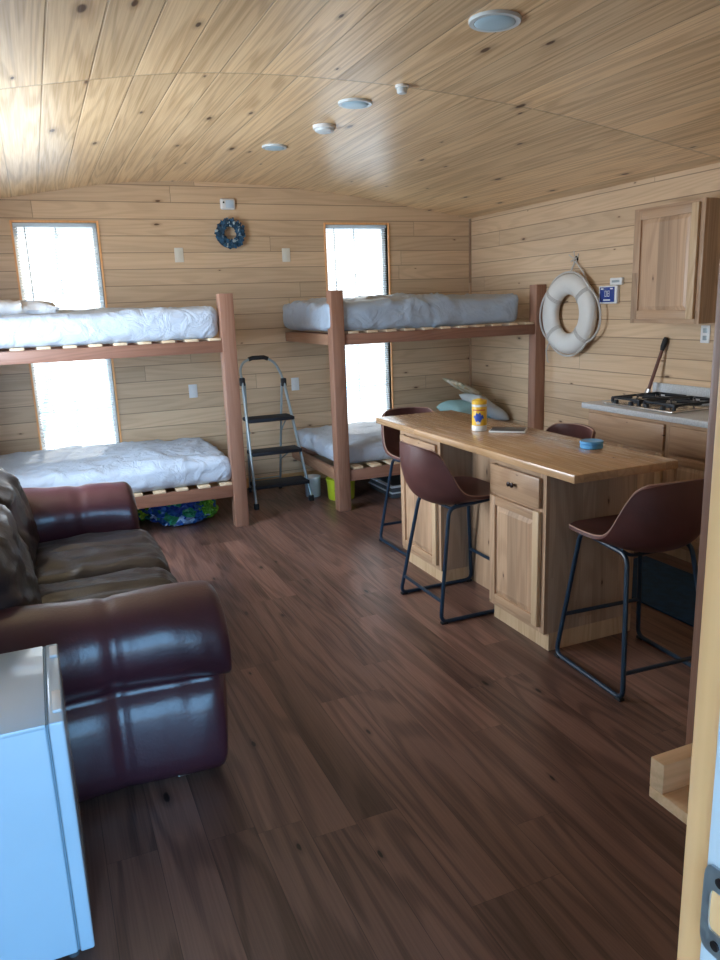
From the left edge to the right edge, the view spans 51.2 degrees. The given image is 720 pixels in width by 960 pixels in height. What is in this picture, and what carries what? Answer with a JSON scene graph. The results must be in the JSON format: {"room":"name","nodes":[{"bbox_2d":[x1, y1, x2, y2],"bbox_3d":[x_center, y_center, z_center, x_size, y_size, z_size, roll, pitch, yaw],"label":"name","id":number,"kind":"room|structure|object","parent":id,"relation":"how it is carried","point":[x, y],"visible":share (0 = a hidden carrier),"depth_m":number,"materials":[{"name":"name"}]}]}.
{"room":"cabin interior","nodes":[
{"label":"cabin interior","id":0,"kind":"room"},
{"bbox_2d":[0,181,469,482],"bbox_3d":[-1.079,-1.280,6.828,4.993,2.740,0.120,-8,14,-22],"label":"wall","id":1,"kind":"structure","parent":0,"point":[141,224],"depth_m":6.70,"materials":[{"name":"brown wood"}]},
{"bbox_2d":[9,220,121,449],"bbox_3d":[-2.420,-1.129,6.257,0.661,1.953,0.112,-8,14,-22],"label":"window","id":2,"kind":"structure","parent":1,"relation":"in","point":[13,233],"depth_m":6.20,"materials":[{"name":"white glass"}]},
{"bbox_2d":[12,223,118,448],"bbox_3d":[-2.410,-1.127,6.233,0.621,1.911,0.048,-8,14,-22],"label":"window blind","id":3,"kind":"object","parent":2,"relation":"attached to","point":[24,225],"visible":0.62,"depth_m":6.26,"materials":[{"name":"white plastic"}]},
{"bbox_2d":[174,248,183,261],"bbox_3d":[-1.544,-1.920,6.413,0.075,0.118,0.010,-8,14,-22],"label":"wall plate","id":4,"kind":"object","parent":1,"relation":"attached to","point":[179,257],"visible":1,"depth_m":6.41,"materials":[{"name":"beige plastic"}]},
{"bbox_2d":[188,384,197,397],"bbox_3d":[-1.484,-0.791,6.684,0.075,0.118,0.010,-8,14,-22],"label":"power outlet","id":5,"kind":"object","parent":1,"relation":"attached to","point":[193,393],"visible":1,"depth_m":6.68,"materials":[{"name":"white plastic"}]},
{"bbox_2d":[220,198,234,209],"bbox_3d":[-1.141,-2.378,6.475,0.130,0.092,0.038,-8,14,-22],"label":"fire alarm","id":6,"kind":"object","parent":1,"relation":"attached to","point":[225,203],"visible":1,"depth_m":6.46,"materials":[{"name":"white plastic"}]},
{"bbox_2d":[214,217,245,248],"bbox_3d":[-1.130,-2.135,6.512,0.276,0.266,0.072,-8,14,-22],"label":"wreath","id":7,"kind":"object","parent":1,"relation":"attached to","point":[220,236],"visible":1,"depth_m":6.49,"materials":[{"name":"blue plant"}]},
{"bbox_2d":[142,462,387,494],"bbox_3d":[-1.012,0.024,7.066,4.738,0.090,0.014,-8,14,-22],"label":"baseboard","id":8,"kind":"structure","parent":1,"relation":"attached to","point":[322,475],"depth_m":7.15,"materials":[{"name":"brown wood"}]},
{"bbox_2d":[282,248,289,261],"bbox_3d":[-0.665,-2.029,6.774,0.075,0.118,0.010,-8,14,-22],"label":"wall plate","id":9,"kind":"object","parent":1,"relation":"attached to","point":[285,251],"visible":1,"depth_m":6.77,"materials":[{"name":"beige plastic"}]},
{"bbox_2d":[291,377,298,390],"bbox_3d":[-0.607,-0.900,7.044,0.075,0.118,0.010,-8,14,-22],"label":"power outlet","id":10,"kind":"object","parent":1,"relation":"attached to","point":[294,381],"visible":1,"depth_m":7.04,"materials":[{"name":"white plastic"}]},
{"bbox_2d":[323,223,393,420],"bbox_3d":[-0.014,-1.446,7.240,0.659,1.953,0.112,-8,14,-22],"label":"window","id":11,"kind":"structure","parent":1,"relation":"in","point":[324,224],"depth_m":7.21,"materials":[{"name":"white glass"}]},
{"bbox_2d":[325,225,389,423],"bbox_3d":[-0.004,-1.444,7.216,0.619,1.911,0.048,-8,14,-22],"label":"window blind","id":12,"kind":"object","parent":11,"relation":"attached to","point":[327,226],"visible":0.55,"depth_m":7.25,"materials":[{"name":"white plastic"}]},
{"bbox_2d":[0,0,719,217],"bbox_3d":[0.164,-1.875,3.593,4.953,0.443,6.680,-8,14,-22],"label":"ceiling","id":13,"kind":"structure","parent":0,"point":[579,96],"depth_m":3.72,"materials":[{"name":"brown wood"}]},
{"bbox_2d":[262,144,286,150],"bbox_3d":[-0.577,-2.242,5.070,0.170,0.020,0.170,-8,14,-22],"label":"recessed light","id":14,"kind":"object","parent":13,"relation":"in","point":[271,147],"visible":1,"depth_m":5.03,"materials":[{"name":"white plastic"}]},
{"bbox_2d":[313,123,335,133],"bbox_3d":[-0.214,-2.111,4.523,0.140,0.043,0.140,-8,14,-22],"label":"smoke detector","id":15,"kind":"object","parent":13,"relation":"attached to","point":[320,128],"visible":1,"depth_m":4.48,"materials":[{"name":"white plastic"}]},
{"bbox_2d":[338,98,371,108],"bbox_3d":[-0.026,-2.019,4.035,0.184,0.021,0.184,-8,14,-22],"label":"recessed light","id":16,"kind":"object","parent":13,"relation":"in","point":[348,103],"visible":1,"depth_m":4.00,"materials":[{"name":"white plastic"}]},
{"bbox_2d":[395,83,408,94],"bbox_3d":[0.209,-1.942,3.737,0.068,0.039,0.068,-8,14,-22],"label":"ceiling sensor","id":17,"kind":"object","parent":13,"relation":"attached to","point":[401,88],"visible":1,"depth_m":3.72,"materials":[{"name":"white plastic"}]},
{"bbox_2d":[468,9,521,31],"bbox_3d":[0.523,-1.777,2.914,0.204,0.023,0.204,-8,14,-22],"label":"recessed light","id":18,"kind":"object","parent":13,"relation":"in","point":[496,20],"visible":1,"depth_m":2.88,"materials":[{"name":"white plastic"}]},
{"bbox_2d":[56,478,697,959],"bbox_3d":[0.260,0.722,4.198,4.993,0.060,6.680,-8,14,-22],"label":"floor","id":19,"kind":"structure","parent":0,"point":[394,782],"depth_m":2.61,"materials":[{"name":"brown wood"}]},
{"bbox_2d":[0,644,94,959],"bbox_3d":[-1.025,0.893,2.017,0.493,0.689,0.483,-8,14,-22],"label":"mini fridge","id":20,"kind":"object","parent":19,"relation":"on","point":[46,913],"visible":1,"depth_m":1.87,"materials":[{"name":"white metal"}]},
{"bbox_2d":[0,468,231,801],"bbox_3d":[-1.362,0.464,3.324,1.129,0.910,2.099,-8,14,-22],"label":"leather sofa","id":21,"kind":"object","parent":19,"relation":"on","point":[145,655],"visible":0.96,"depth_m":2.59,"materials":[{"name":"leather"}]},
{"bbox_2d":[0,468,39,571],"bbox_3d":[-1.742,0.220,3.565,0.387,0.517,0.826,-8,14,-22],"label":"cushion","id":22,"kind":"object","parent":21,"relation":"on","point":[24,504],"depth_m":3.50,"materials":[{"name":"brown leather"}]},
{"bbox_2d":[0,504,42,609],"bbox_3d":[-1.415,0.383,2.819,0.391,0.518,0.826,-8,14,-22],"label":"cushion","id":23,"kind":"object","parent":21,"relation":"on","point":[19,587],"depth_m":2.67,"materials":[{"name":"brown leather"}]},
{"bbox_2d":[35,529,170,584],"bbox_3d":[-1.312,0.459,3.718,0.699,0.299,0.671,-8,14,-22],"label":"seat cushion","id":24,"kind":"object","parent":21,"relation":"on","point":[61,555],"depth_m":3.60,"materials":[{"name":"brown leather"}]},
{"bbox_2d":[38,567,177,602],"bbox_3d":[-1.049,0.592,3.117,0.698,0.292,0.661,-8,14,-22],"label":"seat cushion","id":25,"kind":"object","parent":21,"relation":"on","point":[106,585],"depth_m":3.19,"materials":[{"name":"brown leather"}]},
{"bbox_2d":[0,293,248,526],"bbox_3d":[-2.041,-0.498,5.805,1.987,1.750,1.232,-8,14,-22],"label":"bunk bed","id":26,"kind":"object","parent":19,"relation":"on","point":[235,488],"visible":0.46,"depth_m":5.50,"materials":[{"name":"brown wood"}]},
{"bbox_2d":[0,306,217,348],"bbox_3d":[-2.067,-1.158,5.657,1.777,0.268,1.225,-8,14,-22],"label":"mattress","id":27,"kind":"object","parent":26,"relation":"on","point":[94,325],"visible":0.93,"depth_m":5.18,"materials":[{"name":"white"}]},
{"bbox_2d":[0,300,59,314],"bbox_3d":[-2.488,-1.184,5.266,0.631,0.184,0.516,-11,16,-35],"label":"pillow","id":28,"kind":"object","parent":27,"relation":"on","point":[6,306],"visible":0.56,"depth_m":5.17,"materials":[{"name":"white fabric"}]},
{"bbox_2d":[0,437,230,492],"bbox_3d":[-2.016,-0.106,5.904,1.799,0.267,1.228,-8,14,-22],"label":"mattress","id":29,"kind":"object","parent":26,"relation":"on","point":[151,465],"visible":0.8,"depth_m":5.60,"materials":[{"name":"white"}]},
{"bbox_2d":[137,508,150,520],"bbox_3d":[-1.701,0.219,6.094,0.326,0.192,0.237,-8,14,-22],"label":"plastic bag","id":30,"kind":"object","parent":19,"relation":"on","point":[143,515],"visible":0.2,"depth_m":6.00,"materials":[{"name":"plastic"}]},
{"bbox_2d":[148,499,218,526],"bbox_3d":[-1.402,0.212,5.961,0.554,0.236,0.320,-8,14,-22],"label":"plastic bag","id":31,"kind":"object","parent":19,"relation":"on","point":[174,515],"visible":0.66,"depth_m":5.84,"materials":[{"name":"blue plastic"}]},
{"bbox_2d":[239,355,313,509],"bbox_3d":[-0.778,-0.450,6.515,0.540,1.244,0.656,-8,14,-22],"label":"step ladder","id":32,"kind":"object","parent":19,"relation":"on","point":[279,482],"visible":1,"depth_m":6.42,"materials":[{"name":"silver metal"}]},
{"bbox_2d":[304,474,320,496],"bbox_3d":[-0.418,0.051,6.649,0.147,0.182,0.147,-8,14,-22],"label":"plastic tub","id":33,"kind":"object","parent":19,"relation":"on","point":[314,479],"visible":0.77,"depth_m":6.60,"materials":[{"name":"grey plastic"}]},
{"bbox_2d":[326,477,354,500],"bbox_3d":[-0.165,0.065,6.540,0.256,0.185,0.256,-8,14,-22],"label":"plastic tub","id":34,"kind":"object","parent":19,"relation":"on","point":[330,482],"visible":0.35,"depth_m":6.47,"materials":[{"name":"plastic"}]},
{"bbox_2d":[368,475,400,498],"bbox_3d":[0.523,0.016,6.797,0.770,0.114,0.510,-8,14,-22],"label":"case","id":35,"kind":"object","parent":19,"relation":"on","point":[379,484],"visible":0.3,"depth_m":6.61,"materials":[{"name":"fabric"}]},
{"bbox_2d":[379,407,433,555],"bbox_3d":[0.424,-0.013,5.154,0.496,0.925,0.546,-8,14,-22],"label":"bar stool","id":36,"kind":"object","parent":19,"relation":"on","point":[390,436],"visible":0.35,"depth_m":5.23,"materials":[{"name":"brown leather"},{"name":"black metal"}]},
{"bbox_2d":[285,284,545,511],"bbox_3d":[0.479,-0.830,6.835,1.990,1.750,1.232,-8,14,-22],"label":"bunk bed","id":37,"kind":"object","parent":19,"relation":"on","point":[336,338],"visible":0.44,"depth_m":6.13,"materials":[{"name":"brown wood"}]},
{"bbox_2d":[297,421,391,462],"bbox_3d":[0.429,-0.415,6.952,1.818,0.220,1.150,-8,14,-22],"label":"mattress","id":38,"kind":"object","parent":37,"relation":"on","point":[365,438],"visible":0.33,"depth_m":6.47,"materials":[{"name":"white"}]},
{"bbox_2d":[436,399,490,418],"bbox_3d":[1.055,-0.679,7.268,0.521,0.194,0.378,-9,15,-28],"label":"pillow","id":39,"kind":"object","parent":38,"relation":"on","point":[462,406],"visible":0.24,"depth_m":7.13,"materials":[{"name":"teal fabric"}]},
{"bbox_2d":[459,393,509,419],"bbox_3d":[1.190,-0.705,7.210,0.337,0.264,0.400,-8,14,-22],"label":"pillow","id":40,"kind":"object","parent":38,"relation":"on","point":[495,412],"visible":0.64,"depth_m":7.09,"materials":[{"name":"grey fabric"}]},
{"bbox_2d":[442,378,485,397],"bbox_3d":[1.028,-0.904,7.396,0.298,0.196,0.373,-8,14,-25],"label":"pillow","id":41,"kind":"object","parent":40,"relation":"on","point":[463,387],"visible":0.86,"depth_m":7.28,"materials":[{"name":"beige fabric"}]},
{"bbox_2d":[283,293,517,330],"bbox_3d":[0.328,-1.493,6.624,1.773,0.318,1.234,-8,14,-22],"label":"mattress","id":42,"kind":"object","parent":37,"relation":"on","point":[397,310],"visible":0.89,"depth_m":6.12,"materials":[{"name":"white fabric"}]},
{"bbox_2d":[400,430,471,581],"bbox_3d":[0.588,0.123,4.662,0.570,0.872,0.510,-8,14,-22],"label":"base cabinet","id":43,"kind":"object","parent":19,"relation":"on","point":[427,549],"visible":0.38,"depth_m":4.45,"materials":[{"name":"brown wood"}]},
{"bbox_2d":[376,410,677,483],"bbox_3d":[0.762,-0.232,4.151,0.573,0.038,2.016,-8,14,-22],"label":"countertop","id":44,"kind":"structure","parent":43,"relation":"on","point":[559,456],"depth_m":3.71,"materials":[{"name":"brown wood"}]},
{"bbox_2d":[472,398,486,430],"bbox_3d":[0.680,-0.374,4.283,0.086,0.183,0.086,-8,14,-22],"label":"wipes canister","id":45,"kind":"object","parent":44,"relation":"on","point":[479,405],"visible":1,"depth_m":4.25,"materials":[{"name":"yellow plastic"}]},
{"bbox_2d":[489,427,527,432],"bbox_3d":[0.839,-0.285,4.249,0.200,0.012,0.136,2,14,18],"label":"notebook","id":46,"kind":"object","parent":44,"relation":"on","point":[493,429],"visible":1,"depth_m":4.21,"materials":[{"name":"white paper"}]},
{"bbox_2d":[580,438,603,449],"bbox_3d":[1.137,-0.177,3.691,0.113,0.036,0.113,-8,14,-22],"label":"round tin","id":47,"kind":"object","parent":44,"relation":"on","point":[591,444],"visible":1,"depth_m":3.65,"materials":[{"name":"blue metal"}]},
{"bbox_2d":[399,440,493,624],"bbox_3d":[0.499,0.231,4.096,0.546,0.925,0.496,-8,14,-22],"label":"bar stool","id":48,"kind":"object","parent":19,"relation":"on","point":[427,475],"visible":0.91,"depth_m":3.89,"materials":[{"name":"brown leather"},{"name":"black metal"}]},
{"bbox_2d":[472,453,489,589],"bbox_3d":[0.768,0.226,4.193,0.016,0.872,0.511,-8,14,-22],"label":"panel","id":49,"kind":"object","parent":19,"relation":"on","point":[480,464],"visible":0.21,"depth_m":4.35,"materials":[{"name":"brown wood"}]},
{"bbox_2d":[489,458,637,650],"bbox_3d":[0.982,0.319,3.761,0.570,0.872,0.465,-8,14,-22],"label":"base cabinet","id":50,"kind":"object","parent":19,"relation":"on","point":[532,541],"visible":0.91,"depth_m":3.57,"materials":[{"name":"brown wood"}]},
{"bbox_2d":[545,423,595,438],"bbox_3d":[1.045,0.161,4.308,0.546,0.925,0.496,-8,14,-22],"label":"bar stool","id":51,"kind":"object","parent":19,"relation":"on","point":[576,430],"visible":0.12,"depth_m":4.35,"materials":[{"name":"brown leather"}]},
{"bbox_2d":[554,478,703,701],"bbox_3d":[1.218,0.400,3.259,0.496,0.925,0.546,-7,14,-19],"label":"bar stool","id":52,"kind":"object","parent":19,"relation":"on","point":[662,517],"visible":0.87,"depth_m":3.02,"materials":[{"name":"brown leather"},{"name":"black metal"}]},
{"bbox_2d":[588,409,669,554],"bbox_3d":[2.027,-0.041,5.139,0.612,0.872,0.740,-8,14,-22],"label":"base cabinet","id":53,"kind":"object","parent":19,"relation":"on","point":[649,436],"visible":0.3,"depth_m":4.86,"materials":[{"name":"brown wood"}]},
{"bbox_2d":[632,556,695,626],"bbox_3d":[1.756,0.615,4.267,0.560,0.010,0.950,-8,14,-22],"label":"floor mat","id":54,"kind":"object","parent":19,"relation":"on","point":[670,590],"visible":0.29,"depth_m":4.24,"materials":[{"name":"black"}]},
{"bbox_2d":[666,422,707,564],"bbox_3d":[2.322,0.105,4.464,0.612,0.872,0.758,-8,14,-22],"label":"base cabinet","id":55,"kind":"object","parent":19,"relation":"on","point":[687,444],"visible":0.25,"depth_m":4.50,"materials":[{"name":"brown wood"}]},
{"bbox_2d":[582,382,709,427],"bbox_3d":[2.153,-0.460,4.683,0.621,0.139,1.585,-8,14,-22],"label":"countertop","id":56,"kind":"structure","parent":55,"relation":"on","point":[694,418],"depth_m":4.93,"materials":[{"name":"grey stone"}]},
{"bbox_2d":[644,337,667,392],"bbox_3d":[2.098,-0.796,5.341,0.158,0.432,0.039,-1,13,5],"label":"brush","id":57,"kind":"object","parent":56,"relation":"on","point":[665,339],"visible":0.79,"depth_m":5.32,"materials":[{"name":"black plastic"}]},
{"bbox_2d":[603,392,709,413],"bbox_3d":[2.023,-0.522,4.988,0.500,0.052,0.620,-8,14,-22],"label":"gas cooktop","id":58,"kind":"object","parent":56,"relation":"in","point":[676,403],"visible":0.99,"depth_m":4.91,"materials":[{"name":"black metal"}]},
{"bbox_2d":[470,162,719,430],"bbox_3d":[2.475,-0.832,4.763,0.120,2.550,6.560,-8,14,-22],"label":"wall","id":59,"kind":"structure","parent":0,"point":[513,250],"depth_m":6.06,"materials":[{"name":"brown wood"}]},
{"bbox_2d":[469,219,471,386],"bbox_3d":[1.127,-1.442,7.679,0.020,2.330,0.020,-8,14,-22],"label":"trim","id":60,"kind":"structure","parent":59,"relation":"attached to","point":[470,339],"depth_m":7.57,"materials":[{"name":"brown wood"}]},
{"bbox_2d":[539,261,601,362],"bbox_3d":[1.711,-1.358,6.131,0.128,0.831,0.782,-8,14,-22],"label":"life ring","id":61,"kind":"object","parent":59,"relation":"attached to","point":[574,284],"visible":1,"depth_m":6.06,"materials":[{"name":"white plastic"}]},
{"bbox_2d":[569,252,578,261],"bbox_3d":[1.733,-1.801,6.058,0.037,0.090,0.124,-8,14,-22],"label":"wall hook","id":62,"kind":"object","parent":59,"relation":"attached to","point":[576,257],"visible":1,"depth_m":6.06,"materials":[{"name":"brown metal"}]},
{"bbox_2d":[599,285,619,303],"bbox_3d":[1.906,-1.420,5.755,0.036,0.135,0.200,-8,14,-22],"label":"wall display","id":63,"kind":"object","parent":59,"relation":"attached to","point":[607,294],"visible":0.93,"depth_m":5.73,"materials":[{"name":"white plastic"}]},
{"bbox_2d":[610,277,623,284],"bbox_3d":[1.937,-1.499,5.668,0.026,0.053,0.130,-8,14,-22],"label":"thermostat","id":64,"kind":"object","parent":59,"relation":"attached to","point":[620,280],"visible":1,"depth_m":5.65,"materials":[{"name":"white plastic"}]},
{"bbox_2d":[630,197,719,323],"bbox_3d":[2.099,-1.400,4.883,0.340,0.739,0.592,-8,14,-22],"label":"upper cabinet","id":65,"kind":"object","parent":59,"relation":"attached to","point":[676,247],"visible":0.99,"depth_m":4.72,"materials":[{"name":"brown wood"}]},
{"bbox_2d":[652,382,709,400],"bbox_3d":[2.437,-0.511,4.771,0.021,0.100,1.540,-8,14,-22],"label":"backsplash","id":66,"kind":"structure","parent":59,"relation":"attached to","point":[686,390],"depth_m":5.21,"materials":[{"name":"grey laminate"}]},
{"bbox_2d":[700,325,710,342],"bbox_3d":[2.293,-0.968,4.990,0.010,0.115,0.075,-8,14,-22],"label":"power outlet","id":67,"kind":"object","parent":59,"relation":"attached to","point":[705,329],"visible":1,"depth_m":4.99,"materials":[{"name":"white plastic"}]},
{"bbox_3d":[1.494,-0.008,0.940,4.753,2.750,0.140,-8,14,-22],"label":"wall","id":68,"kind":"structure","parent":0,"visible":0},
{"bbox_2d":[649,259,719,824],"bbox_3d":[1.016,-0.075,1.166,0.839,1.388,0.641,-8,14,-22],"label":"ledge","id":69,"kind":"object","parent":68,"relation":"attached to","point":[670,770],"visible":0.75,"depth_m":1.39,"materials":[{"name":"brown wood"}]},
{"bbox_2d":[677,370,719,959],"bbox_3d":[-0.130,0.518,0.349,1.037,2.110,0.156,-8,14,-22],"label":"door","id":70,"kind":"structure","parent":68,"relation":"in","point":[699,926],"depth_m":0.51,"materials":[{"name":"white paint"}]},
{"label":"outside","id":71,"kind":"structure","parent":0,"visible":0},
{"bbox_2d":[43,396,384,449],"bbox_3d":[1.913,1.810,1.229,64.000,0.050,80.000,-8,14,-22],"label":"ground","id":72,"kind":"structure","parent":71,"point":[383,396],"depth_m":14.14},
{"bbox_2d":[35,344,384,424],"bbox_3d":[-5.197,-2.794,17.151,20.800,2.200,4.800,-8,14,-22],"label":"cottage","id":73,"kind":"structure","parent":72,"relation":"on","point":[368,344],"depth_m":15.07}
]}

